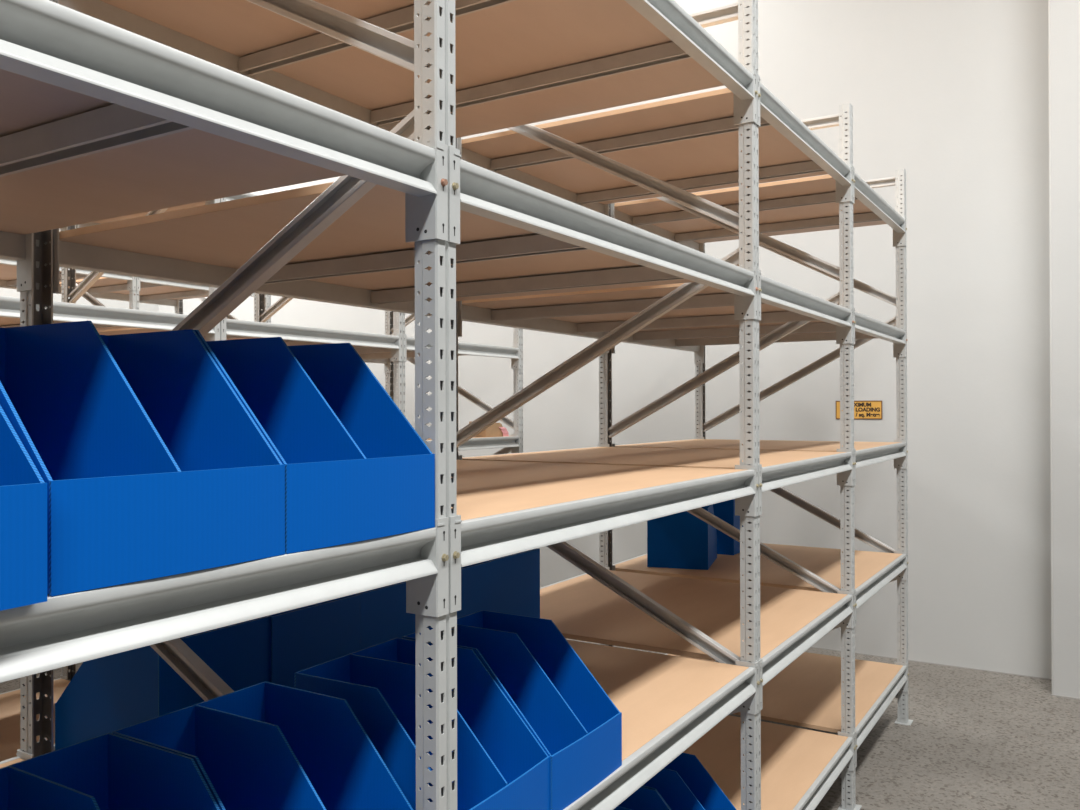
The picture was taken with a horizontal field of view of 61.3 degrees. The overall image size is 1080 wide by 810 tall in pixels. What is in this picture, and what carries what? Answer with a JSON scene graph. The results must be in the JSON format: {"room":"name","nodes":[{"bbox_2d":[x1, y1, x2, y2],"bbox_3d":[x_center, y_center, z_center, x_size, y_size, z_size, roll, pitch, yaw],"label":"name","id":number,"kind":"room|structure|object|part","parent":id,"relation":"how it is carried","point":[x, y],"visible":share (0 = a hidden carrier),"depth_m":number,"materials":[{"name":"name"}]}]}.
{"room":"warehouse","nodes":[
{"label":"warehouse","id":0,"kind":"room"},
{"bbox_2d":[0,228,158,311],"bbox_3d":[-7.627,-1.456,5.115,0.150,6.400,12.350,0,0,32],"label":"wall","id":1,"kind":"structure","parent":0,"point":[6,292],"depth_m":9.76,"materials":[{"name":"white paint"}]},
{"bbox_2d":[0,638,1079,809],"bbox_3d":[-1.850,1.765,1.548,13.400,0.100,12.350,0,0,32],"label":"floor","id":2,"kind":"structure","parent":0,"point":[975,739],"depth_m":4.58,"materials":[{"name":"concrete"}]},
{"bbox_2d":[0,259,270,322],"bbox_3d":[-4.276,0.242,5.642,1.244,2.990,5.709,0,0,32],"label":"rack","id":3,"kind":"object","parent":2,"relation":"on","point":[134,284],"visible":0.09,"depth_m":7.17,"materials":[{"name":"grey metal"}]},
{"bbox_2d":[0,264,84,281],"bbox_3d":[-3.792,-0.969,6.438,1.173,0.017,1.191,0,0,32],"label":"shelf board","id":4,"kind":"object","parent":3,"relation":"attached to","point":[7,272],"visible":0.16,"depth_m":6.65,"materials":[{"name":"beige wood"}]},
{"bbox_2d":[59,277,208,299],"bbox_3d":[-3.135,-0.967,7.504,1.173,0.017,1.175,0,0,32],"label":"shelf board","id":5,"kind":"object","parent":3,"relation":"attached to","point":[102,281],"visible":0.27,"depth_m":7.56,"materials":[{"name":"beige wood"}]},
{"bbox_3d":[-2.966,0.240,6.666,0.047,2.986,0.054,0,0,32],"label":"upright post","id":6,"kind":"part","parent":3,"relation":"part of","materials":[{"name":"grey metal"}]},
{"bbox_3d":[-3.297,0.247,8.333,0.047,2.986,0.054,0,0,32],"label":"upright post","id":7,"kind":"part","parent":3,"relation":"part of","materials":[{"name":"grey metal"}]},
{"bbox_3d":[-2.312,0.242,7.726,0.047,2.986,0.054,0,0,32],"label":"upright post","id":8,"kind":"part","parent":3,"relation":"part of","materials":[{"name":"grey metal"}]},
{"bbox_2d":[0,193,522,694],"bbox_3d":[-2.112,0.230,4.179,1.244,2.990,5.709,0,0,32],"label":"rack","id":9,"kind":"object","parent":2,"relation":"on","point":[67,310],"visible":0.21,"depth_m":4.89,"materials":[{"name":"grey metal"}]},
{"bbox_2d":[0,679,69,761],"bbox_3d":[-2.360,1.417,3.768,1.173,0.017,1.483,0,0,32],"label":"shelf board","id":10,"kind":"object","parent":9,"relation":"attached to","point":[10,701],"visible":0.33,"depth_m":4.10,"materials":[{"name":"beige wood"}]},
{"bbox_2d":[0,317,131,329],"bbox_3d":[-2.365,-0.383,3.774,1.173,0.017,1.483,0,0,32],"label":"shelf board","id":11,"kind":"object","parent":9,"relation":"attached to","point":[4,321],"visible":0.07,"depth_m":4.17,"materials":[{"name":"beige wood"}]},
{"bbox_3d":[-2.448,0.231,4.737,0.047,2.986,0.054,0,0,32],"label":"upright post","id":12,"kind":"part","parent":9,"relation":"part of","materials":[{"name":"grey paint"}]},
{"bbox_2d":[94,201,204,223],"bbox_3d":[-1.628,-0.981,4.974,1.173,0.017,1.191,0,0,32],"label":"shelf board","id":13,"kind":"object","parent":9,"relation":"attached to","point":[203,202],"visible":0.02,"depth_m":4.65,"materials":[{"name":"beige wood"}]},
{"bbox_2d":[97,328,290,341],"bbox_3d":[-1.627,-0.381,4.972,1.173,0.017,1.191,0,0,32],"label":"shelf board","id":14,"kind":"object","parent":9,"relation":"attached to","point":[122,330],"visible":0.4,"depth_m":4.62,"materials":[{"name":"beige wood"}]},
{"bbox_3d":[-1.463,0.226,4.130,0.047,2.986,0.054,0,0,32],"label":"upright post","id":15,"kind":"part","parent":9,"relation":"part of","materials":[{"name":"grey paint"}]},
{"bbox_3d":[-1.786,0.234,5.810,0.047,2.986,0.054,0,0,32],"label":"upright post","id":16,"kind":"part","parent":9,"relation":"part of","materials":[{"name":"grey metal"}]},
{"bbox_2d":[353,346,414,353],"bbox_3d":[-0.969,-0.379,6.039,1.173,0.017,1.175,0,0,32],"label":"shelf board","id":17,"kind":"object","parent":9,"relation":"attached to","point":[353,346],"visible":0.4,"depth_m":6.35,"materials":[{"name":"brown wood"}]},
{"bbox_3d":[-1.133,0.236,6.870,0.047,2.986,0.054,0,0,32],"label":"upright post","id":18,"kind":"part","parent":9,"relation":"part of","materials":[{"name":"grey metal"}]},
{"bbox_3d":[-0.802,0.229,5.203,0.047,2.986,0.054,0,0,32],"label":"upright post","id":19,"kind":"part","parent":9,"relation":"part of","materials":[{"name":"grey metal"}]},
{"bbox_3d":[-0.148,0.231,6.263,0.047,2.986,0.054,0,0,32],"label":"upright post","id":20,"kind":"part","parent":9,"relation":"part of","materials":[{"name":"grey metal"}]},
{"bbox_3d":[-0.967,0.221,6.037,1.173,0.017,1.175,0,0,32],"label":"shelf board","id":21,"kind":"object","parent":9,"relation":"attached to","visible":0},
{"bbox_2d":[469,421,502,436],"bbox_3d":[-0.348,0.160,6.102,0.132,0.102,0.245,0,0,32],"label":"carton","id":22,"kind":"object","parent":21,"relation":"on","point":[493,430],"visible":0.59,"depth_m":6.04,"materials":[{"name":"brown cardboard"}]},
{"bbox_2d":[499,427,508,435],"bbox_3d":[-0.242,0.191,6.135,0.006,0.084,0.122,0,0,33],"label":"paper note","id":23,"kind":"object","parent":22,"relation":"attached to","point":[503,429],"visible":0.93,"depth_m":6.14,"materials":[{"name":"pink paper"}]},
{"bbox_2d":[0,0,912,809],"bbox_3d":[-0.003,0.220,2.855,1.244,2.990,5.709,0,0,32],"label":"rack","id":24,"kind":"object","parent":2,"relation":"on","point":[160,81],"visible":0.85,"depth_m":2.10,"materials":[{"name":"grey metal"}]},
{"bbox_2d":[0,758,23,767],"bbox_3d":[-1.067,0.804,1.126,1.173,0.017,1.480,0,0,32],"label":"shelf board","id":25,"kind":"object","parent":24,"relation":"attached to","point":[19,759],"visible":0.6,"depth_m":2.04,"materials":[{"name":"beige wood"}]},
{"bbox_2d":[0,733,219,809],"bbox_3d":[-0.569,0.644,1.151,0.378,0.299,0.299,0,0,32],"label":"storage bin","id":26,"kind":"object","parent":25,"relation":"on","point":[109,771],"visible":1,"depth_m":1.31,"materials":[{"name":"blue plastic"}]},
{"bbox_3d":[-0.728,0.645,1.250,0.004,0.299,0.299,0,0,32],"label":"panel","id":27,"kind":"part","parent":26,"relation":"part of","materials":[{"name":"blue plastic"}]},
{"bbox_3d":[-0.493,0.643,1.278,0.367,0.297,0.004,0,0,32],"label":"panel","id":28,"kind":"part","parent":26,"relation":"part of","materials":[{"name":"blue plastic"}]},
{"bbox_2d":[111,682,412,809],"bbox_3d":[-0.410,0.644,1.409,0.378,0.299,0.299,0,0,32],"label":"storage bin","id":29,"kind":"object","parent":25,"relation":"on","point":[264,745],"visible":0.9,"depth_m":1.49,"materials":[{"name":"blue plastic"}]},
{"bbox_3d":[-0.489,0.643,1.284,0.367,0.297,0.004,0,0,32],"label":"panel","id":30,"kind":"part","parent":29,"relation":"part of","materials":[{"name":"blue plastic"}]},
{"bbox_3d":[-0.569,0.645,1.507,0.004,0.299,0.299,0,0,32],"label":"panel","id":31,"kind":"part","parent":29,"relation":"part of","materials":[{"name":"blue plastic"}]},
{"bbox_3d":[-0.334,0.644,1.535,0.367,0.297,0.004,0,0,32],"label":"panel","id":32,"kind":"part","parent":29,"relation":"part of","materials":[{"name":"blue plastic"}]},
{"bbox_3d":[-1.154,0.218,2.091,0.047,2.986,0.054,0,0,32],"label":"upright post","id":33,"kind":"part","parent":24,"relation":"part of","materials":[{"name":"grey metal"}]},
{"bbox_2d":[0,69,344,234],"bbox_3d":[-1.070,-0.396,1.130,1.173,0.017,1.480,0,0,32],"label":"shelf board","id":34,"kind":"object","parent":24,"relation":"attached to","point":[191,166],"visible":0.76,"depth_m":1.53,"materials":[{"name":"beige wood"}]},
{"bbox_2d":[59,182,693,300],"bbox_3d":[-0.256,-0.394,2.451,1.173,0.017,1.483,0,0,32],"label":"shelf board","id":35,"kind":"object","parent":24,"relation":"attached to","point":[227,233],"visible":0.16,"depth_m":2.12,"materials":[{"name":"beige wood"}]},
{"bbox_2d":[101,0,723,137],"bbox_3d":[-0.257,-0.994,2.453,1.173,0.017,1.483,0,0,32],"label":"shelf board","id":36,"kind":"object","parent":24,"relation":"attached to","point":[518,38],"visible":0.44,"depth_m":2.52,"materials":[{"name":"beige wood"}]},
{"bbox_3d":[-0.169,0.213,1.484,0.047,2.986,0.054,0,0,32],"label":"upright post","id":37,"kind":"part","parent":24,"relation":"part of","materials":[{"name":"grey metal"}]},
{"bbox_3d":[-0.339,0.221,3.413,0.047,2.986,0.054,0,0,32],"label":"upright post","id":38,"kind":"part","parent":24,"relation":"part of","materials":[{"name":"grey metal"}]},
{"bbox_2d":[451,460,744,520],"bbox_3d":[-0.254,0.206,2.449,1.173,0.017,1.483,0,0,32],"label":"shelf board","id":39,"kind":"object","parent":24,"relation":"attached to","point":[484,488],"visible":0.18,"depth_m":2.36,"materials":[{"name":"beige wood"}]},
{"bbox_3d":[0.323,0.223,4.487,0.047,2.986,0.054,0,0,32],"label":"upright post","id":40,"kind":"part","parent":24,"relation":"part of","materials":[{"name":"grey metal"}]},
{"bbox_2d":[462,283,790,323],"bbox_3d":[0.483,-0.392,3.648,1.173,0.017,1.191,0,0,32],"label":"shelf board","id":41,"kind":"object","parent":24,"relation":"attached to","point":[655,291],"visible":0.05,"depth_m":3.38,"materials":[{"name":"beige wood"}]},
{"bbox_2d":[462,88,827,204],"bbox_3d":[0.481,-0.991,3.651,1.173,0.017,1.191,0,0,32],"label":"shelf board","id":42,"kind":"object","parent":24,"relation":"attached to","point":[719,153],"visible":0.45,"depth_m":3.49,"materials":[{"name":"beige wood"}]},
{"bbox_2d":[462,447,844,468],"bbox_3d":[0.484,0.208,3.646,1.173,0.017,1.191,0,0,32],"label":"shelf board","id":43,"kind":"object","parent":24,"relation":"attached to","point":[629,456],"visible":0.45,"depth_m":3.48,"materials":[{"name":"beige wood"}]},
{"bbox_2d":[567,640,748,760],"bbox_3d":[-0.252,0.806,2.446,1.173,0.017,1.483,0,0,32],"label":"shelf board","id":44,"kind":"object","parent":24,"relation":"attached to","point":[651,691],"visible":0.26,"depth_m":2.62,"materials":[{"name":"beige wood"}]},
{"bbox_2d":[55,616,269,749],"bbox_3d":[-0.874,0.648,2.118,0.378,0.299,0.299,0,0,31],"label":"storage bin","id":45,"kind":"object","parent":44,"relation":"on","point":[107,694],"visible":0.46,"depth_m":2.00,"materials":[{"name":"blue plastic"}]},
{"bbox_3d":[-1.032,0.741,2.214,0.007,0.116,0.299,0,0,31],"label":"panel","id":46,"kind":"part","parent":45,"relation":"part of","materials":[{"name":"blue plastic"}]},
{"bbox_3d":[-0.949,0.647,1.991,0.367,0.297,0.004,0,0,31],"label":"panel","id":47,"kind":"part","parent":45,"relation":"part of","materials":[{"name":"blue plastic"}]},
{"label":"panel","id":48,"kind":"part","parent":45,"relation":"part of","materials":[{"name":"blue plastic"}]},
{"bbox_3d":[-0.796,0.647,2.243,0.367,0.297,0.004,0,0,31],"label":"panel","id":49,"kind":"part","parent":45,"relation":"part of","materials":[{"name":"blue plastic"}]},
{"bbox_2d":[268,594,360,687],"bbox_3d":[-0.711,0.649,2.369,0.378,0.299,0.299,0,0,32],"label":"storage bin","id":50,"kind":"object","parent":44,"relation":"on","point":[305,637],"visible":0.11,"depth_m":2.26,"materials":[{"name":"blue plastic"}]},
{"bbox_3d":[-0.787,0.647,2.244,0.367,0.297,0.004,0,0,32],"label":"panel","id":51,"kind":"part","parent":50,"relation":"part of","materials":[{"name":"blue plastic"}]},
{"bbox_3d":[-0.631,0.648,2.494,0.367,0.297,0.004,0,0,32],"label":"panel","id":52,"kind":"part","parent":50,"relation":"part of","materials":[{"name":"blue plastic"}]},
{"bbox_2d":[356,581,430,649],"bbox_3d":[-0.555,0.649,2.631,0.378,0.299,0.299,0,0,31],"label":"storage bin","id":53,"kind":"object","parent":44,"relation":"on","point":[384,617],"visible":0.07,"depth_m":2.49,"materials":[{"name":"blue plastic"}]},
{"bbox_2d":[294,638,549,809],"bbox_3d":[-0.216,0.645,1.723,0.378,0.299,0.299,0,0,30],"label":"storage bin","id":54,"kind":"object","parent":44,"relation":"on","point":[502,765],"visible":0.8,"depth_m":1.74,"materials":[{"name":"blue plastic"}]},
{"bbox_3d":[-0.378,0.646,1.816,0.004,0.299,0.299,0,0,30],"label":"panel","id":55,"kind":"part","parent":54,"relation":"part of","materials":[{"name":"blue plastic"}]},
{"bbox_3d":[-0.291,0.644,1.596,0.367,0.297,0.004,0,0,30],"label":"panel","id":56,"kind":"part","parent":54,"relation":"part of","materials":[{"name":"blue plastic"}]},
{"bbox_3d":[-0.144,0.644,1.851,0.367,0.297,0.004,0,0,30],"label":"panel","id":57,"kind":"part","parent":54,"relation":"part of","materials":[{"name":"blue plastic"}]},
{"bbox_3d":[-0.055,0.736,1.630,0.007,0.116,0.299,0,0,30],"label":"panel","id":58,"kind":"part","parent":54,"relation":"part of","materials":[{"name":"blue plastic"}]},
{"bbox_2d":[457,561,491,617],"bbox_3d":[-0.392,0.650,2.884,0.378,0.299,0.299,0,0,32],"label":"storage bin","id":59,"kind":"object","parent":44,"relation":"on","point":[476,579],"visible":0.06,"depth_m":2.84,"materials":[{"name":"blue plastic"}]},
{"bbox_3d":[-0.314,0.649,3.008,0.367,0.297,0.004,0,0,32],"label":"panel","id":60,"kind":"part","parent":59,"relation":"part of","materials":[{"name":"blue plastic"}]},
{"bbox_2d":[402,610,621,809],"bbox_3d":[-0.056,0.645,1.982,0.378,0.299,0.299,0,0,32],"label":"storage bin","id":61,"kind":"object","parent":44,"relation":"on","point":[568,712],"visible":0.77,"depth_m":1.98,"materials":[{"name":"blue plastic"}]},
{"bbox_3d":[-0.216,0.646,2.080,0.004,0.299,0.299,0,0,32],"label":"panel","id":62,"kind":"part","parent":61,"relation":"part of","materials":[{"name":"blue plastic"}]},
{"bbox_3d":[-0.135,0.644,1.858,0.367,0.297,0.004,0,0,32],"label":"panel","id":63,"kind":"part","parent":61,"relation":"part of","materials":[{"name":"blue plastic"}]},
{"bbox_3d":[0.020,0.645,2.108,0.367,0.297,0.004,0,0,32],"label":"panel","id":64,"kind":"part","parent":61,"relation":"part of","materials":[{"name":"blue plastic"}]},
{"bbox_3d":[0.102,0.736,1.885,0.007,0.116,0.299,0,0,32],"label":"panel","id":65,"kind":"part","parent":61,"relation":"part of","materials":[{"name":"blue plastic"}]},
{"bbox_2d":[488,548,539,617],"bbox_3d":[-0.239,0.650,3.145,0.378,0.299,0.299,0,0,32],"label":"storage bin","id":66,"kind":"object","parent":44,"relation":"on","point":[515,577],"visible":0.13,"depth_m":3.06,"materials":[{"name":"blue plastic"}]},
{"bbox_2d":[540,570,847,660],"bbox_3d":[0.486,0.808,3.644,1.173,0.017,1.191,0,0,32],"label":"shelf board","id":67,"kind":"object","parent":24,"relation":"attached to","point":[582,608],"visible":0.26,"depth_m":3.54,"materials":[{"name":"beige wood"}]},
{"bbox_3d":[0.976,0.225,5.546,0.047,2.986,0.054,0,0,32],"label":"upright post","id":68,"kind":"part","parent":24,"relation":"part of","materials":[{"name":"grey metal"}]},
{"bbox_2d":[636,320,830,338],"bbox_3d":[1.140,-0.389,4.715,1.173,0.017,1.175,0,0,32],"label":"shelf board","id":69,"kind":"object","parent":24,"relation":"attached to","point":[818,321],"visible":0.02,"depth_m":4.53,"materials":[{"name":"beige wood"}]},
{"bbox_3d":[0.646,0.216,2.806,0.047,2.986,0.054,0,0,32],"label":"upright post","id":70,"kind":"part","parent":24,"relation":"part of","materials":[{"name":"grey metal"}]},
{"bbox_2d":[614,174,886,242],"bbox_3d":[1.138,-0.989,4.717,1.173,0.017,1.175,0,0,32],"label":"shelf board","id":71,"kind":"object","parent":24,"relation":"attached to","point":[821,184],"visible":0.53,"depth_m":4.55,"materials":[{"name":"beige wood"}]},
{"bbox_2d":[615,439,900,451],"bbox_3d":[1.142,0.211,4.713,1.173,0.017,1.175,0,0,32],"label":"shelf board","id":72,"kind":"object","parent":24,"relation":"attached to","point":[778,445],"visible":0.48,"depth_m":4.58,"materials":[{"name":"beige wood"}]},
{"bbox_2d":[616,543,901,591],"bbox_3d":[1.143,0.811,4.711,1.173,0.017,1.175,0,0,32],"label":"shelf board","id":73,"kind":"object","parent":24,"relation":"attached to","point":[825,563],"visible":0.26,"depth_m":4.49,"materials":[{"name":"beige wood"}]},
{"bbox_2d":[647,504,716,569],"bbox_3d":[0.731,0.653,4.654,0.299,0.299,0.378,0,0,18],"label":"storage bin","id":74,"kind":"object","parent":73,"relation":"on","point":[682,540],"visible":0.92,"depth_m":4.48,"materials":[{"name":"blue plastic"}]},
{"bbox_3d":[0.871,0.652,4.608,0.004,0.297,0.367,0,0,18],"label":"panel","id":75,"kind":"part","parent":74,"relation":"part of","materials":[{"name":"blue plastic"}]},
{"bbox_2d":[701,499,742,554],"bbox_3d":[1.006,0.654,5.104,0.299,0.299,0.378,0,0,32],"label":"storage bin","id":76,"kind":"object","parent":73,"relation":"on","point":[726,545],"visible":0.26,"depth_m":4.89,"materials":[{"name":"blue plastic"}]},
{"bbox_3d":[1.130,0.652,5.026,0.004,0.297,0.367,0,0,32],"label":"panel","id":77,"kind":"part","parent":76,"relation":"part of","materials":[{"name":"blue plastic"}]},
{"bbox_2d":[683,715,847,809],"bbox_3d":[0.488,1.409,3.642,1.173,0.017,1.191,0,0,32],"label":"shelf board","id":78,"kind":"object","parent":24,"relation":"attached to","point":[792,758],"visible":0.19,"depth_m":3.62,"materials":[{"name":"beige wood"}]},
{"bbox_2d":[668,652,902,732],"bbox_3d":[1.145,1.411,4.708,1.173,0.017,1.175,0,0,32],"label":"shelf board","id":79,"kind":"object","parent":24,"relation":"attached to","point":[807,692],"visible":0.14,"depth_m":4.47,"materials":[{"name":"beige wood"}]},
{"bbox_3d":[1.308,0.218,3.879,0.047,2.986,0.054,0,0,32],"label":"upright post","id":80,"kind":"part","parent":24,"relation":"part of","materials":[{"name":"grey metal"}]},
{"bbox_3d":[1.317,1.700,3.876,0.080,0.030,0.092,0,0,32],"label":"foot plate","id":81,"kind":"part","parent":24,"relation":"part of","materials":[{"name":"grey paint"}]},
{"bbox_3d":[1.961,0.220,4.939,0.047,2.986,0.054,0,0,32],"label":"upright post","id":82,"kind":"part","parent":24,"relation":"part of","materials":[{"name":"grey metal"}]},
{"bbox_3d":[1.970,1.702,4.935,0.080,0.030,0.092,0,0,32],"label":"foot plate","id":83,"kind":"part","parent":24,"relation":"part of","materials":[{"name":"grey paint"}]},
{"bbox_3d":[-0.251,1.406,2.444,1.173,0.017,1.483,0,0,32],"label":"shelf board","id":84,"kind":"object","parent":24,"relation":"attached to","visible":0},
{"bbox_2d":[613,787,669,809],"bbox_3d":[0.247,1.246,2.470,0.378,0.299,0.299,0,0,32],"label":"storage bin","id":85,"kind":"object","parent":84,"relation":"on","point":[643,798],"visible":0.25,"depth_m":2.61,"materials":[{"name":"blue plastic"}]},
{"bbox_2d":[641,752,735,809],"bbox_3d":[0.403,1.247,2.734,0.378,0.299,0.299,0,0,32],"label":"storage bin","id":86,"kind":"object","parent":84,"relation":"on","point":[684,783],"visible":0.34,"depth_m":2.81,"materials":[{"name":"blue plastic"}]},
{"bbox_3d":[0.324,1.246,2.609,0.367,0.297,0.004,0,0,32],"label":"panel","id":87,"kind":"part","parent":86,"relation":"part of","materials":[{"name":"blue plastic"}]},
{"bbox_3d":[-1.068,0.204,1.128,1.173,0.017,1.480,0,0,32],"label":"shelf board","id":88,"kind":"object","parent":24,"relation":"attached to","visible":0},
{"bbox_2d":[0,405,46,610],"bbox_3d":[-0.720,0.043,0.848,0.378,0.299,0.308,0,0,29],"label":"storage bin","id":89,"kind":"object","parent":88,"relation":"on","point":[23,491],"visible":1,"depth_m":0.88,"materials":[{"name":"blue plastic"}]},
{"bbox_3d":[-0.648,0.042,0.982,0.367,0.297,0.004,0,0,29],"label":"panel","id":90,"kind":"part","parent":89,"relation":"part of","materials":[{"name":"blue plastic"}]},
{"bbox_3d":[-0.557,0.134,0.758,0.007,0.116,0.308,0,0,29],"label":"panel","id":91,"kind":"part","parent":89,"relation":"part of","materials":[{"name":"blue plastic"}]},
{"bbox_2d":[0,321,284,595],"bbox_3d":[-0.569,0.044,1.145,0.378,0.299,0.308,0,0,32],"label":"storage bin","id":92,"kind":"object","parent":88,"relation":"on","point":[152,465],"visible":0.94,"depth_m":1.13,"materials":[{"name":"blue plastic"}]},
{"bbox_3d":[-0.650,0.043,1.016,0.367,0.297,0.004,0,0,32],"label":"panel","id":93,"kind":"part","parent":92,"relation":"part of","materials":[{"name":"blue plastic"}]},
{"bbox_3d":[-0.728,0.045,1.243,0.004,0.299,0.308,0,0,32],"label":"panel","id":94,"kind":"part","parent":92,"relation":"part of","materials":[{"name":"blue plastic"}]},
{"bbox_3d":[-0.411,0.135,1.047,0.007,0.116,0.308,0,0,32],"label":"panel","id":95,"kind":"part","parent":92,"relation":"part of","materials":[{"name":"blue plastic"}]},
{"bbox_3d":[-0.490,0.043,1.274,0.367,0.297,0.004,0,0,32],"label":"panel","id":96,"kind":"part","parent":92,"relation":"part of","materials":[{"name":"blue plastic"}]},
{"bbox_2d":[194,330,434,553],"bbox_3d":[-0.406,0.044,1.409,0.378,0.299,0.308,0,0,32],"label":"storage bin","id":97,"kind":"object","parent":88,"relation":"on","point":[357,469],"visible":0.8,"depth_m":1.39,"materials":[{"name":"blue plastic"}]},
{"bbox_3d":[-0.486,0.043,1.281,0.367,0.297,0.004,0,0,32],"label":"panel","id":98,"kind":"part","parent":97,"relation":"part of","materials":[{"name":"blue plastic"}]},
{"bbox_3d":[-0.247,0.135,1.312,0.007,0.116,0.308,0,0,32],"label":"panel","id":99,"kind":"part","parent":97,"relation":"part of","materials":[{"name":"blue plastic"}]},
{"bbox_3d":[-0.327,0.044,1.539,0.367,0.297,0.004,0,0,32],"label":"panel","id":100,"kind":"part","parent":97,"relation":"part of","materials":[{"name":"blue plastic"}]},
{"bbox_2d":[159,0,1051,678],"bbox_3d":[1.420,-1.474,6.880,13.400,6.400,0.150,0,0,32],"label":"wall","id":101,"kind":"structure","parent":0,"point":[953,95],"depth_m":6.11,"materials":[{"name":"white paint"}]},
{"bbox_2d":[836,401,881,418],"bbox_3d":[2.203,0.034,6.303,0.310,0.128,0.005,0,0,32],"label":"warning sign","id":102,"kind":"object","parent":101,"relation":"attached to","point":[862,409],"visible":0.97,"depth_m":6.28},
{"bbox_2d":[810,647,1079,699],"bbox_3d":[-0.388,1.730,7.685,9.450,0.008,0.367,0,0,32],"label":"trim","id":103,"kind":"structure","parent":101,"relation":"attached to","point":[810,647],"depth_m":5.93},
{"bbox_2d":[1048,0,1079,697],"bbox_3d":[3.366,-1.486,5.382,0.615,6.400,0.360,0,0,32],"label":"column","id":104,"kind":"structure","parent":0,"point":[1063,15],"depth_m":5.34,"materials":[{"name":"white paint"}]}
]}

